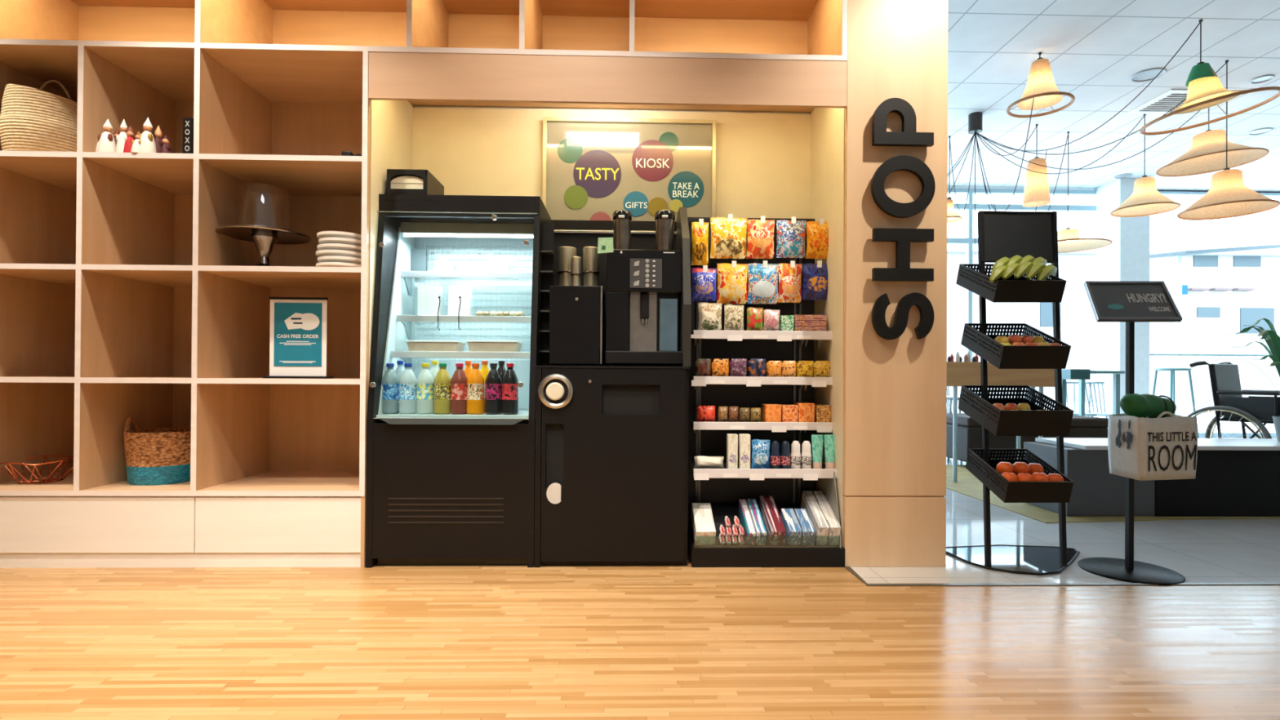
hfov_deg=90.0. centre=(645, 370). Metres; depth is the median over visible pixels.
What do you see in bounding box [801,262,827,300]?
snack bag
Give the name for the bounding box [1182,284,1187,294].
street sign
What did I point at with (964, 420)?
cushion
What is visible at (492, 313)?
pastry
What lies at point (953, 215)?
pendant lamp
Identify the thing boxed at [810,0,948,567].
wall pillar
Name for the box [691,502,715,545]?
carton
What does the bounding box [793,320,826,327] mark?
bar
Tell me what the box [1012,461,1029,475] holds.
orange
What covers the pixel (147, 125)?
hood
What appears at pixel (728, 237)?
snack bag
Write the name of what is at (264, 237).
cake stand
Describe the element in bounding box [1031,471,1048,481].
orange
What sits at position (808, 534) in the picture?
carton
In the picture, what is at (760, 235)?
snack bag
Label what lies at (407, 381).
drink bottle
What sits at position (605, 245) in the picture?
price card
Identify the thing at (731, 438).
carton
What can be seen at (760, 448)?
pouch
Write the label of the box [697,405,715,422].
packet
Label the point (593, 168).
panel
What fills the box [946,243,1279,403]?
window
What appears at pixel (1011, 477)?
orange
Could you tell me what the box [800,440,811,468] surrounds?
bottle
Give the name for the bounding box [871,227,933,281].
sign letter
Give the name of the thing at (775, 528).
carton
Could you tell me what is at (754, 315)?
snack packet
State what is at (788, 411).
carton
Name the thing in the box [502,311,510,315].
pastry
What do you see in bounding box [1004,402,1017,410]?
apple
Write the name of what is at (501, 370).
drink bottle
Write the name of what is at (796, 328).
bar
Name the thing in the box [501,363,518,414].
drink bottle
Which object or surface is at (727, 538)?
stick
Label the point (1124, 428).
picture
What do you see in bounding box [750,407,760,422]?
packet
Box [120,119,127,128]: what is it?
hood
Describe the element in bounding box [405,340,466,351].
food tray
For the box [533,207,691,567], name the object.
cabinet
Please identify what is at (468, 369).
drink bottle
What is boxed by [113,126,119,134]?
hood
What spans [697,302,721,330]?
snack packet
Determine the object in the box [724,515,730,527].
stick
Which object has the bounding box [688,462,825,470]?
shelf
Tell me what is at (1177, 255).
building
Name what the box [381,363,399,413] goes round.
drink bottle
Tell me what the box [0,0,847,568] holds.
bookcase
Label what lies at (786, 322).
box
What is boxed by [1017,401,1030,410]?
apple
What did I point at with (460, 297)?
serving tongs
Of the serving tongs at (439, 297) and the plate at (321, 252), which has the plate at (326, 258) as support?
the plate at (321, 252)
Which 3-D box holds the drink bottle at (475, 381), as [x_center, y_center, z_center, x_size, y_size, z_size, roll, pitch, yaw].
[-0.873,0.093,3.276,0.089,0.259,0.089,0,0,-2]
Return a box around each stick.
[718,533,724,545]
[719,524,725,536]
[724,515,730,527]
[724,533,731,545]
[725,526,732,536]
[731,533,737,545]
[732,524,737,536]
[733,515,740,527]
[737,524,744,536]
[737,533,744,545]
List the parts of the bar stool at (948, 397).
leg, seat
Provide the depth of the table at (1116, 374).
7.59 m
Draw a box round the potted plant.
[1204,318,1279,441]
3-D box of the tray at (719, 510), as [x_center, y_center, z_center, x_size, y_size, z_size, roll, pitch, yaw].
[0.598,0.811,3.382,0.690,0.149,0.360,0,0,-2]
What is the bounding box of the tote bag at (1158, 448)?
[1107,411,1197,480]
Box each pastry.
[475,311,483,315]
[483,311,489,315]
[489,311,497,315]
[496,311,503,315]
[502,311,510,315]
[509,311,516,315]
[515,311,524,315]
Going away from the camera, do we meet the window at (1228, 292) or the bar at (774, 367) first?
the bar at (774, 367)
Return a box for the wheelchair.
[1186,360,1279,438]
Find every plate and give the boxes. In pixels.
[315,249,360,257]
[315,262,360,266]
[316,231,361,239]
[316,243,360,252]
[317,255,360,264]
[318,237,361,246]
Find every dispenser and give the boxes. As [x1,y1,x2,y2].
[386,168,444,195]
[556,246,576,285]
[570,256,582,285]
[582,246,599,285]
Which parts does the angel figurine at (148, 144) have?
arm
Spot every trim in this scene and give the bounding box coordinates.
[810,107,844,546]
[844,566,1279,586]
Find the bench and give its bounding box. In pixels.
[1023,437,1279,516]
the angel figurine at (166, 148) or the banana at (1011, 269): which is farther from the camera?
the angel figurine at (166, 148)
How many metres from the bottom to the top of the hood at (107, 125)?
0.046 m
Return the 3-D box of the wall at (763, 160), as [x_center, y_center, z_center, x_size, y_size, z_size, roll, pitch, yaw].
[-2.099,-0.956,3.810,7.194,3.840,0.130,0,0,-2]
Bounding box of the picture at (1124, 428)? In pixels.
[1115,419,1133,449]
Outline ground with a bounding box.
[946,401,1275,432]
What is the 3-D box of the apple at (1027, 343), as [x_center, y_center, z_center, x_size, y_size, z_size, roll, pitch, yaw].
[1.801,-0.107,2.991,0.064,0.061,0.064,0,0,-2]
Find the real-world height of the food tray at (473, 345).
0.063 m
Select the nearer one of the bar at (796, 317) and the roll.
the roll
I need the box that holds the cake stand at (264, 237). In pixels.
[214,224,311,266]
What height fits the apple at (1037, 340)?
0.061 m
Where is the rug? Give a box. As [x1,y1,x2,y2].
[946,464,1279,523]
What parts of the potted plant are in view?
pot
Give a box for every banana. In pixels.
[989,265,1010,282]
[991,257,1008,271]
[1002,262,1019,279]
[1005,254,1022,266]
[1013,261,1033,279]
[1018,254,1035,264]
[1026,262,1045,279]
[1031,257,1046,266]
[1037,264,1057,280]
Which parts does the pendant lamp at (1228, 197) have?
cord, lamp shade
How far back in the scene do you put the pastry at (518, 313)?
3.49 m
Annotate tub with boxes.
[433,259,454,271]
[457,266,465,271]
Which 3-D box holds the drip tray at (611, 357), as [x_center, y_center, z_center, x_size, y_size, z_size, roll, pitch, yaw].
[-0.011,-0.065,3.304,0.391,0.064,0.149,0,0,-2]
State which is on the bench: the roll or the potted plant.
the potted plant
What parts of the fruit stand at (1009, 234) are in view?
post, plate, board frame, post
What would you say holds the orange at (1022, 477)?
in the crate at (1012, 491)
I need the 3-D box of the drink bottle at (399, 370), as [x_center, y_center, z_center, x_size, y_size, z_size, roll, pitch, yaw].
[-1.287,0.085,3.349,0.075,0.272,0.075,0,0,-2]
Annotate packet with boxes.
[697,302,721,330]
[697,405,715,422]
[718,406,728,422]
[724,304,743,330]
[728,406,738,422]
[739,407,749,422]
[746,306,763,330]
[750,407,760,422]
[763,309,780,330]
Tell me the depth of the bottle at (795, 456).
3.32 m
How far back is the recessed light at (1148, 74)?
6.10 m
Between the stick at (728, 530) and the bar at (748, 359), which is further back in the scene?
the bar at (748, 359)
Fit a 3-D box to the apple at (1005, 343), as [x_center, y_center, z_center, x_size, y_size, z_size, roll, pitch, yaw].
[1.679,-0.105,2.992,0.064,0.061,0.064,0,0,-2]
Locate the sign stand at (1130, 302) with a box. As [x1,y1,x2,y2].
[1077,280,1185,585]
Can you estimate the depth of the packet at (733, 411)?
3.40 m
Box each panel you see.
[368,51,847,107]
[542,116,715,221]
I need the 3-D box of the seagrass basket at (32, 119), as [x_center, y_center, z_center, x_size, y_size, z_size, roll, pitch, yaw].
[-3.120,-1.284,3.344,0.387,0.450,0.387,0,0,-2]
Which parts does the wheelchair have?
push handle, post, backrest, post, frame, seat, armrest, armrest, arm post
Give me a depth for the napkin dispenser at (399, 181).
3.32 m
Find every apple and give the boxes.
[992,402,1004,410]
[994,334,1008,343]
[1000,341,1011,353]
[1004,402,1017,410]
[1007,333,1022,344]
[1011,341,1025,345]
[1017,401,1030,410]
[1021,333,1033,344]
[1025,342,1038,345]
[1032,334,1044,343]
[1037,341,1050,345]
[1048,342,1060,345]
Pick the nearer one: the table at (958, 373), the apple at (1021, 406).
the apple at (1021, 406)
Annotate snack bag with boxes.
[691,222,708,265]
[691,267,716,301]
[710,217,747,258]
[716,262,747,304]
[746,219,774,258]
[746,262,778,304]
[776,219,805,257]
[777,262,802,302]
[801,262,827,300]
[805,221,828,258]
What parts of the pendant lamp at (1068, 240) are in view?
cord, lamp shade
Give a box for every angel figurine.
[96,119,115,152]
[113,126,119,146]
[115,119,127,152]
[123,125,134,152]
[130,130,141,152]
[139,117,156,152]
[154,125,163,152]
[161,134,173,153]
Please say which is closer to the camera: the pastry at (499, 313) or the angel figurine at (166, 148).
the angel figurine at (166, 148)
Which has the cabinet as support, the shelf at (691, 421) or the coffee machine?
the coffee machine
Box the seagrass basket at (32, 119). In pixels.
[0,80,77,151]
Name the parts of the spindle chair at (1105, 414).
rail, seat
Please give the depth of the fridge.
3.19 m
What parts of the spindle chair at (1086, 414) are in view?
rail, seat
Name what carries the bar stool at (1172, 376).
on the floor
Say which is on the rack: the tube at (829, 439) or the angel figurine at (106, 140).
the tube at (829, 439)
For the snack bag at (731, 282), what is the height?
0.222 m
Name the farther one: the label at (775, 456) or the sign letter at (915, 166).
the label at (775, 456)
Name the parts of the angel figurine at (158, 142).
arm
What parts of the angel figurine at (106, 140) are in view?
arm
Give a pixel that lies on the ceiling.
(1093, 49)
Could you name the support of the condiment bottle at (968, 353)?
on the table at (958, 373)
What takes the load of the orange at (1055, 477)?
in the crate at (1012, 491)
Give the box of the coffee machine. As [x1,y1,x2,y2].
[605,209,682,366]
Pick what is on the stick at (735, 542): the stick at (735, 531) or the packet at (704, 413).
the stick at (735, 531)
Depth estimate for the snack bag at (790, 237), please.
3.47 m
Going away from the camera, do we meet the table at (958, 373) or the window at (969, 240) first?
the table at (958, 373)
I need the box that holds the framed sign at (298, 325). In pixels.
[262,297,333,378]
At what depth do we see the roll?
2.99 m
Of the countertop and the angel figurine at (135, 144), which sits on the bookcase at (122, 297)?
the angel figurine at (135, 144)
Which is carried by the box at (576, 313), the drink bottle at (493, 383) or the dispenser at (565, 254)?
the dispenser at (565, 254)
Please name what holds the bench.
on the rug
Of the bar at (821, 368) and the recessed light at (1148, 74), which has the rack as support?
the bar at (821, 368)
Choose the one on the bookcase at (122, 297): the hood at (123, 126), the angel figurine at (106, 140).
the angel figurine at (106, 140)
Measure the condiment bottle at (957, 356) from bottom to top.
0.090 m
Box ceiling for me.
[947,0,1279,191]
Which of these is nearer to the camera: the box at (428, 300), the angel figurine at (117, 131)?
the angel figurine at (117, 131)
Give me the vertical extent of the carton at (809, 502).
0.225 m
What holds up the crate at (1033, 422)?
on the fruit stand at (1009, 234)
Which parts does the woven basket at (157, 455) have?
handle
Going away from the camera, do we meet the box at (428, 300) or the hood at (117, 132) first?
the hood at (117, 132)
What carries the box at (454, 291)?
on the fridge
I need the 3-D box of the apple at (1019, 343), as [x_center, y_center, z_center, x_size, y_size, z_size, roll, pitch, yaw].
[1.741,-0.107,2.993,0.064,0.061,0.064,0,0,-2]
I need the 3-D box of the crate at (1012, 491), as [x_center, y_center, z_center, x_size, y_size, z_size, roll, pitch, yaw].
[1.778,0.499,3.073,0.300,0.211,0.373,0,0,-2]
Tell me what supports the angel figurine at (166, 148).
on the bookcase at (122, 297)
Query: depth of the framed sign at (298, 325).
3.25 m
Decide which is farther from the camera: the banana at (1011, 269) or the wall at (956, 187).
the wall at (956, 187)
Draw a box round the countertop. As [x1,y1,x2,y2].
[535,365,688,368]
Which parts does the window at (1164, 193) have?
window rail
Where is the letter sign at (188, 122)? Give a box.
[182,117,193,153]
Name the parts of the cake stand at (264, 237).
plate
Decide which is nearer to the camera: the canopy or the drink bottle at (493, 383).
the drink bottle at (493, 383)
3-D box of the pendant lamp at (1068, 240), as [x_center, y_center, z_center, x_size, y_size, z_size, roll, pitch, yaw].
[4.509,-2.113,7.518,1.787,1.408,0.878,0,0,-2]
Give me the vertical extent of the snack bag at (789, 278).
0.215 m
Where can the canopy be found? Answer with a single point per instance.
(975, 119)
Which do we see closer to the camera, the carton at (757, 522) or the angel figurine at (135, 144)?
the angel figurine at (135, 144)
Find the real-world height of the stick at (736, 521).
0.045 m
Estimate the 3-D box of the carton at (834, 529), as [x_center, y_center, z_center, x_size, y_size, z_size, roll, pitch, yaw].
[0.939,0.768,3.354,0.053,0.225,0.344,0,0,-2]
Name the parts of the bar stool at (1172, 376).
leg, leg, seat, leg, leg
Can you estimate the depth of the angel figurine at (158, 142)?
3.17 m
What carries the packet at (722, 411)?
on the rack
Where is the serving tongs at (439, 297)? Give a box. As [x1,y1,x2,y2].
[437,296,440,330]
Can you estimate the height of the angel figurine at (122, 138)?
0.180 m
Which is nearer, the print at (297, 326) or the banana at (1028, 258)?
the banana at (1028, 258)
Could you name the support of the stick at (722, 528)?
on the stick at (722, 540)
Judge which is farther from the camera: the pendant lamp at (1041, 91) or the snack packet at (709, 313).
the pendant lamp at (1041, 91)
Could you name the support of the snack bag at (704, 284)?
hanging from the rack
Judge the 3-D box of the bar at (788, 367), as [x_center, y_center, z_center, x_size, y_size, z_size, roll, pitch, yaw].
[0.765,-0.006,3.424,0.073,0.092,0.030,0,0,-2]
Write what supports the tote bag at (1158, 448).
hanging from the sign stand at (1130, 302)
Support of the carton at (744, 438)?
on the rack
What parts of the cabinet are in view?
post, finger plate, door, panel, metal trim, divider panel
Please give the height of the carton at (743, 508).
0.181 m
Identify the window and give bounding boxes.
[946,187,1096,390]
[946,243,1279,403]
[1149,190,1279,438]
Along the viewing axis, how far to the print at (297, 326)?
3.25 m
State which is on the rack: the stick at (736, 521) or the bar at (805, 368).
the bar at (805, 368)
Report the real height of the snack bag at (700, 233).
0.235 m
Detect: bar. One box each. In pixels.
[695,358,711,376]
[712,358,728,376]
[730,358,746,376]
[747,359,749,376]
[748,358,765,376]
[767,360,781,377]
[782,360,795,377]
[793,315,826,321]
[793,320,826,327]
[793,326,826,331]
[795,360,797,377]
[797,360,813,377]
[813,360,830,377]
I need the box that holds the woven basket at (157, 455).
[123,416,191,485]
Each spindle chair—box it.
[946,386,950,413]
[1066,381,1097,417]
[1084,381,1123,417]
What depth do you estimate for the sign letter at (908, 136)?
3.16 m
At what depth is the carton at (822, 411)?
3.40 m
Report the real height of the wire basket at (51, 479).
0.122 m
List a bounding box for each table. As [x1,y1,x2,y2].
[946,361,1054,482]
[1028,370,1124,416]
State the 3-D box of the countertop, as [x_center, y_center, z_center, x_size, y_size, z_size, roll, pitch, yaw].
[-0.172,-0.015,3.437,0.759,0.010,0.549,0,0,-2]
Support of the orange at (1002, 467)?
in the crate at (1012, 491)
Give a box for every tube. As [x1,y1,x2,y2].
[811,434,823,468]
[823,434,835,468]
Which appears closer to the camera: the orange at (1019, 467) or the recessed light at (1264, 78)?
the orange at (1019, 467)
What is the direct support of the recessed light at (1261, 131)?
in the ceiling
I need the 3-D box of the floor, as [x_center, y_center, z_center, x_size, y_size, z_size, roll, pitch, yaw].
[3.372,1.019,2.736,18.100,0.050,14.500,0,0,-2]
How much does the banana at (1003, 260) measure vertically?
0.094 m
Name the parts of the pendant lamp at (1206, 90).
cord, lamp shade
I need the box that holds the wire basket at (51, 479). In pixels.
[0,454,73,484]
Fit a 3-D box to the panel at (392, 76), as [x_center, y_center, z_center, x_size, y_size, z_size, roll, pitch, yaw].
[-0.178,-1.444,3.182,2.368,0.232,0.022,0,0,-2]
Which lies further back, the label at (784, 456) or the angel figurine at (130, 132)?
the label at (784, 456)
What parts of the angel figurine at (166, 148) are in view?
arm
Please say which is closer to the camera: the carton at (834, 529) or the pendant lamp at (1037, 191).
the carton at (834, 529)
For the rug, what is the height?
0.005 m
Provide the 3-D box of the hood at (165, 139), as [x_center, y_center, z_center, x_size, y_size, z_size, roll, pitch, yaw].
[-2.408,-1.165,3.209,0.036,0.033,0.036,0,0,-17]
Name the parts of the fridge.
panel, panel, kick plate, panel, price rail, price rail, price rail, panel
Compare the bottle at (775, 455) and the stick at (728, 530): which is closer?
the stick at (728, 530)
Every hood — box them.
[102,119,112,128]
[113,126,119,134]
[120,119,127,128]
[125,125,134,133]
[142,117,152,128]
[154,125,162,135]
[161,134,170,142]
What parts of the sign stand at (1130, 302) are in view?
frame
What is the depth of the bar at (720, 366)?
3.40 m
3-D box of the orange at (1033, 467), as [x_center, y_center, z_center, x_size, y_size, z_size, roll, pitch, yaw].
[1.851,0.472,3.048,0.076,0.072,0.076,0,0,-2]
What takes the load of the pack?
on the rack
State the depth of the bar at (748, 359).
3.45 m
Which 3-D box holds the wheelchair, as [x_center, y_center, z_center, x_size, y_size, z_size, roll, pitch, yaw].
[5.534,0.468,5.696,0.704,1.110,1.134,1,0,-28]
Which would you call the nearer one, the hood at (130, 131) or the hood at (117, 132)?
the hood at (130, 131)
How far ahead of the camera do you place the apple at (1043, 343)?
2.98 m
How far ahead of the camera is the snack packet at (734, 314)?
3.43 m
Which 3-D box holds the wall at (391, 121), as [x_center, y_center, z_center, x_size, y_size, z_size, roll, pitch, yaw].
[-1.375,-0.293,3.462,0.004,2.520,0.596,0,0,-2]
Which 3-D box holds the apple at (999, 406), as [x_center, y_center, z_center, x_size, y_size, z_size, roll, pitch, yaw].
[1.680,0.180,3.055,0.060,0.057,0.060,0,0,-2]
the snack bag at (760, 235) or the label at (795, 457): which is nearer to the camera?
the label at (795, 457)
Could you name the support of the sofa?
on the rug
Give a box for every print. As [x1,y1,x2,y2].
[273,302,322,366]
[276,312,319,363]
[291,317,302,324]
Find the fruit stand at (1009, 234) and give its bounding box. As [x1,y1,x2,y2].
[946,210,1079,575]
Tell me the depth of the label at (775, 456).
3.31 m
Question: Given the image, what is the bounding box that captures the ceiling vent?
[1125,88,1187,114]
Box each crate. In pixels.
[955,263,1066,302]
[957,385,1074,435]
[960,323,1071,368]
[964,448,1074,502]
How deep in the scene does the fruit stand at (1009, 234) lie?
3.26 m
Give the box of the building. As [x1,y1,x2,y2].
[1149,244,1279,415]
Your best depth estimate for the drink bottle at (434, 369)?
3.34 m
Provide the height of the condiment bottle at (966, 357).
0.070 m
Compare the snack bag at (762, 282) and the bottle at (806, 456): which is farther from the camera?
the snack bag at (762, 282)
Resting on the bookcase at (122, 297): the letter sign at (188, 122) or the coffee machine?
the letter sign at (188, 122)
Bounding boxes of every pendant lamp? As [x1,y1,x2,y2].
[946,133,975,222]
[975,18,1279,151]
[975,52,1075,211]
[976,114,1181,217]
[976,124,1050,207]
[976,131,1112,253]
[977,59,1279,220]
[978,107,1269,177]
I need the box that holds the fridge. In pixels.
[365,194,551,568]
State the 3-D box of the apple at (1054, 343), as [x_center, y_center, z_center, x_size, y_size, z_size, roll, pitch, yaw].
[1.914,-0.104,3.003,0.064,0.061,0.064,0,0,-2]
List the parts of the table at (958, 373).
leg, leg, leg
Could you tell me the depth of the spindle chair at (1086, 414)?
8.71 m
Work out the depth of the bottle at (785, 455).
3.32 m
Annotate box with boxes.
[342,151,354,155]
[417,285,443,315]
[448,285,471,315]
[549,285,604,365]
[779,315,793,330]
[1061,368,1090,379]
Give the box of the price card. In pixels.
[597,237,613,253]
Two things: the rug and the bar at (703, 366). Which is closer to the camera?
the bar at (703, 366)
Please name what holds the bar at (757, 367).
on the rack
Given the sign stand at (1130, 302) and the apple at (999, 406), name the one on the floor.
the sign stand at (1130, 302)
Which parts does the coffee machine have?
brewer door, lid, steel plate, button panel, lid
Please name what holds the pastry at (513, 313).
on the serving tray
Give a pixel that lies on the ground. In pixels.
(1187, 407)
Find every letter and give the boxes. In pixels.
[871,97,933,146]
[871,155,935,217]
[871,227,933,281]
[871,292,933,339]
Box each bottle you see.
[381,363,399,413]
[395,360,404,413]
[399,363,417,413]
[416,363,434,413]
[430,360,439,379]
[433,363,451,413]
[450,363,467,414]
[463,360,472,377]
[466,363,484,414]
[480,360,488,413]
[484,363,502,414]
[497,360,506,398]
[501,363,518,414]
[770,440,780,468]
[780,440,790,468]
[790,440,800,468]
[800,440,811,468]
[955,351,959,361]
[964,354,968,361]
[966,351,970,361]
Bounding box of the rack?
[685,213,844,567]
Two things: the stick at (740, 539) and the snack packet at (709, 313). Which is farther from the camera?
the snack packet at (709, 313)
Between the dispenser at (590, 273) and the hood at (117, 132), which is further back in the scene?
the dispenser at (590, 273)
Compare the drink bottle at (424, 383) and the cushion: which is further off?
the cushion
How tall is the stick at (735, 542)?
0.045 m
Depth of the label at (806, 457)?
3.32 m
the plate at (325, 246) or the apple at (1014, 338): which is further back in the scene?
the plate at (325, 246)
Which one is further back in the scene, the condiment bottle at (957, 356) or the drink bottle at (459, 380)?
the condiment bottle at (957, 356)
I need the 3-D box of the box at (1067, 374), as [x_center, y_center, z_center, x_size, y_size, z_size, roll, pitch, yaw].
[4.908,0.045,7.378,0.226,0.115,0.290,0,0,-2]
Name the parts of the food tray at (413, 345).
film lid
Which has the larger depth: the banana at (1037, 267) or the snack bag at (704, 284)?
the snack bag at (704, 284)
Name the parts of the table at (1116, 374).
leg, leg, leg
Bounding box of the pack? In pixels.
[693,455,724,468]
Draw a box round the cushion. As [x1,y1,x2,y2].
[946,413,1108,427]
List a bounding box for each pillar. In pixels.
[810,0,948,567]
[1095,178,1150,418]
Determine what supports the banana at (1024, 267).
in the crate at (1011, 290)
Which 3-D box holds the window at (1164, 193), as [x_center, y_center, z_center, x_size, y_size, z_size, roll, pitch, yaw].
[9.479,-0.859,9.854,4.334,3.807,0.212,0,0,-2]
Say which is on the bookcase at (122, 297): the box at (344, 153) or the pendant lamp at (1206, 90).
the box at (344, 153)
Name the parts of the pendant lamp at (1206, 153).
lamp shade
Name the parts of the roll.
cord, cord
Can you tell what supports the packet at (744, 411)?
on the rack
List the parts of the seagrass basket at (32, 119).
handle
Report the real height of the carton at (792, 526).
0.152 m
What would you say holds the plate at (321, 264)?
on the bookcase at (122, 297)
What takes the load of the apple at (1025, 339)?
in the crate at (1011, 357)
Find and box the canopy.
[947,111,1047,248]
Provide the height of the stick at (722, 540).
0.045 m
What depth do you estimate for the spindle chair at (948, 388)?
8.03 m
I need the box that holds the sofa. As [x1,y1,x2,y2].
[946,413,1108,462]
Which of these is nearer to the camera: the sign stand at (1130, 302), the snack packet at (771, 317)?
the sign stand at (1130, 302)
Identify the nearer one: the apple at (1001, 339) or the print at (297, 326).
the apple at (1001, 339)
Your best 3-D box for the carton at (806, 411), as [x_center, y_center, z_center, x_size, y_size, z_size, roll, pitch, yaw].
[0.851,0.227,3.451,0.084,0.105,0.110,0,0,-2]
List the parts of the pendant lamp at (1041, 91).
lamp shade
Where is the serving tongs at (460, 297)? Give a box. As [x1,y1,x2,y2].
[457,296,461,329]
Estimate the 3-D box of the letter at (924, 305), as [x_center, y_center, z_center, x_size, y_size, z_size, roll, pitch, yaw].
[1.270,-0.267,3.178,0.302,0.233,0.052,0,0,-2]
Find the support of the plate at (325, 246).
on the plate at (321, 252)
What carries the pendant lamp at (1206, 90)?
hanging from the ceiling
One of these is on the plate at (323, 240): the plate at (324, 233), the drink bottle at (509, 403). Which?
the plate at (324, 233)
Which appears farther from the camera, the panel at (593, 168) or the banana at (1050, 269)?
the panel at (593, 168)
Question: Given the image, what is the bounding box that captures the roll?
[1119,393,1176,417]
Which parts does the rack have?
price rail, price rail, price rail, price rail, plate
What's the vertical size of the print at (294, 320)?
0.031 m
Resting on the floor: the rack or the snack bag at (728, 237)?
the rack
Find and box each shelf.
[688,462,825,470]
[689,420,762,423]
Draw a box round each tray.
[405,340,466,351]
[466,340,522,351]
[605,351,682,364]
[690,502,834,547]
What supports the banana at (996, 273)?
in the crate at (1011, 290)
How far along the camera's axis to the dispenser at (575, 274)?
3.34 m
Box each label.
[770,452,780,468]
[780,452,790,468]
[790,452,800,468]
[800,452,811,468]
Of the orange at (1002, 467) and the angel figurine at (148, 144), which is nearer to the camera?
the orange at (1002, 467)
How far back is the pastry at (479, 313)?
3.49 m
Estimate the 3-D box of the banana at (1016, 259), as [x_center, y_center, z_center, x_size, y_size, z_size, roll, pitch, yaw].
[1.776,-0.505,3.063,0.216,0.094,0.048,1,0,-39]
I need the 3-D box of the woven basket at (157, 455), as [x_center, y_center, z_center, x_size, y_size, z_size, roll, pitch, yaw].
[-2.546,0.414,3.391,0.348,0.340,0.348,0,0,40]
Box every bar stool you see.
[946,395,960,461]
[1151,368,1199,438]
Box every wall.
[368,99,412,389]
[412,105,810,423]
[947,186,1279,192]
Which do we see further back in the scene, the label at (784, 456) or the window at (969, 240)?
the window at (969, 240)
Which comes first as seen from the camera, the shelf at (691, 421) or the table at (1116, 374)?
the shelf at (691, 421)
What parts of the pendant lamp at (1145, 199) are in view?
lamp shade, cord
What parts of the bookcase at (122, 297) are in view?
shelf, shelf, shelf, plinth panel, shelf, shelf, shelf, baseboard, shelf, plinth panel, shelf, shelf, panel, shelf, panel, shelf, panel, shelf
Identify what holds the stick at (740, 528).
on the stick at (740, 539)
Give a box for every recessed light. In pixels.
[1114,173,1133,178]
[1129,67,1166,82]
[1247,127,1272,135]
[1248,74,1275,84]
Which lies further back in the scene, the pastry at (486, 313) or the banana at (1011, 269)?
the pastry at (486, 313)
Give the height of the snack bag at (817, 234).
0.204 m
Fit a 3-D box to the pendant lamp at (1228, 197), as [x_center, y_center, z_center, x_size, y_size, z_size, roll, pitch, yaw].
[4.534,-2.136,6.209,2.388,1.374,0.699,0,0,27]
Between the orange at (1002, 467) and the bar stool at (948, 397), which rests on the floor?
the bar stool at (948, 397)
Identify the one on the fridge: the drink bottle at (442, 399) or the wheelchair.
the drink bottle at (442, 399)
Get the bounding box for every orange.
[995,460,1013,474]
[1000,471,1017,484]
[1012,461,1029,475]
[1016,471,1034,481]
[1027,462,1044,475]
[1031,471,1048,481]
[1047,472,1064,481]
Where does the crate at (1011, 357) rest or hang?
on the fruit stand at (1009, 234)
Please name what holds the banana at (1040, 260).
in the crate at (1011, 290)
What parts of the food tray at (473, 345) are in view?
film lid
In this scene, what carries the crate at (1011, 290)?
on the fruit stand at (1009, 234)
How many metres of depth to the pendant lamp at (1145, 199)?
7.00 m
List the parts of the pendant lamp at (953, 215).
cord, lamp shade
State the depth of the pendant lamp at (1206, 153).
6.71 m
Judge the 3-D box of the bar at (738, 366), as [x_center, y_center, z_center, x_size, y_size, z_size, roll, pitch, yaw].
[0.494,-0.012,3.414,0.087,0.100,0.030,0,0,-2]
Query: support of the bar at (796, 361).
on the rack
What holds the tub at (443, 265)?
on the fridge
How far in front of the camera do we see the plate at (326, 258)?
3.20 m
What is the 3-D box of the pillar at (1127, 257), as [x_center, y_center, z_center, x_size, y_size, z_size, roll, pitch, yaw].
[7.098,-0.872,9.537,0.445,3.840,0.480,0,0,-2]
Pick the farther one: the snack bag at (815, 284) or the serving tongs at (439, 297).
the snack bag at (815, 284)
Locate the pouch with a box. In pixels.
[751,439,769,468]
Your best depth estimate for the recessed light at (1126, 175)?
9.18 m
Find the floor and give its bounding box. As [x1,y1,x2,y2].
[0,457,1279,719]
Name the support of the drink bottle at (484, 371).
on the fridge
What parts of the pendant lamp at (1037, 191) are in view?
lamp shade, cord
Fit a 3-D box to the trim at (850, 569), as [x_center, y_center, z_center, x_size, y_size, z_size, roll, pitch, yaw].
[6.699,1.020,3.204,11.422,0.014,0.293,0,0,-2]
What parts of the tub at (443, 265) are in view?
lid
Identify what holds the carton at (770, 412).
on the rack
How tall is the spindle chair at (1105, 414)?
0.889 m
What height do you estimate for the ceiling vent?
0.019 m
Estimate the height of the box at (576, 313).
0.410 m
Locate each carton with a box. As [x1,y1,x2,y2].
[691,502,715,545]
[726,433,737,468]
[737,499,755,545]
[738,433,750,468]
[746,498,766,545]
[758,495,786,545]
[760,403,781,422]
[779,404,797,422]
[780,508,802,545]
[793,402,814,422]
[793,508,815,545]
[800,490,829,545]
[813,490,840,545]
[814,404,831,422]
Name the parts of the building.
post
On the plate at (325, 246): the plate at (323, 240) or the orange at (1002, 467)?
the plate at (323, 240)

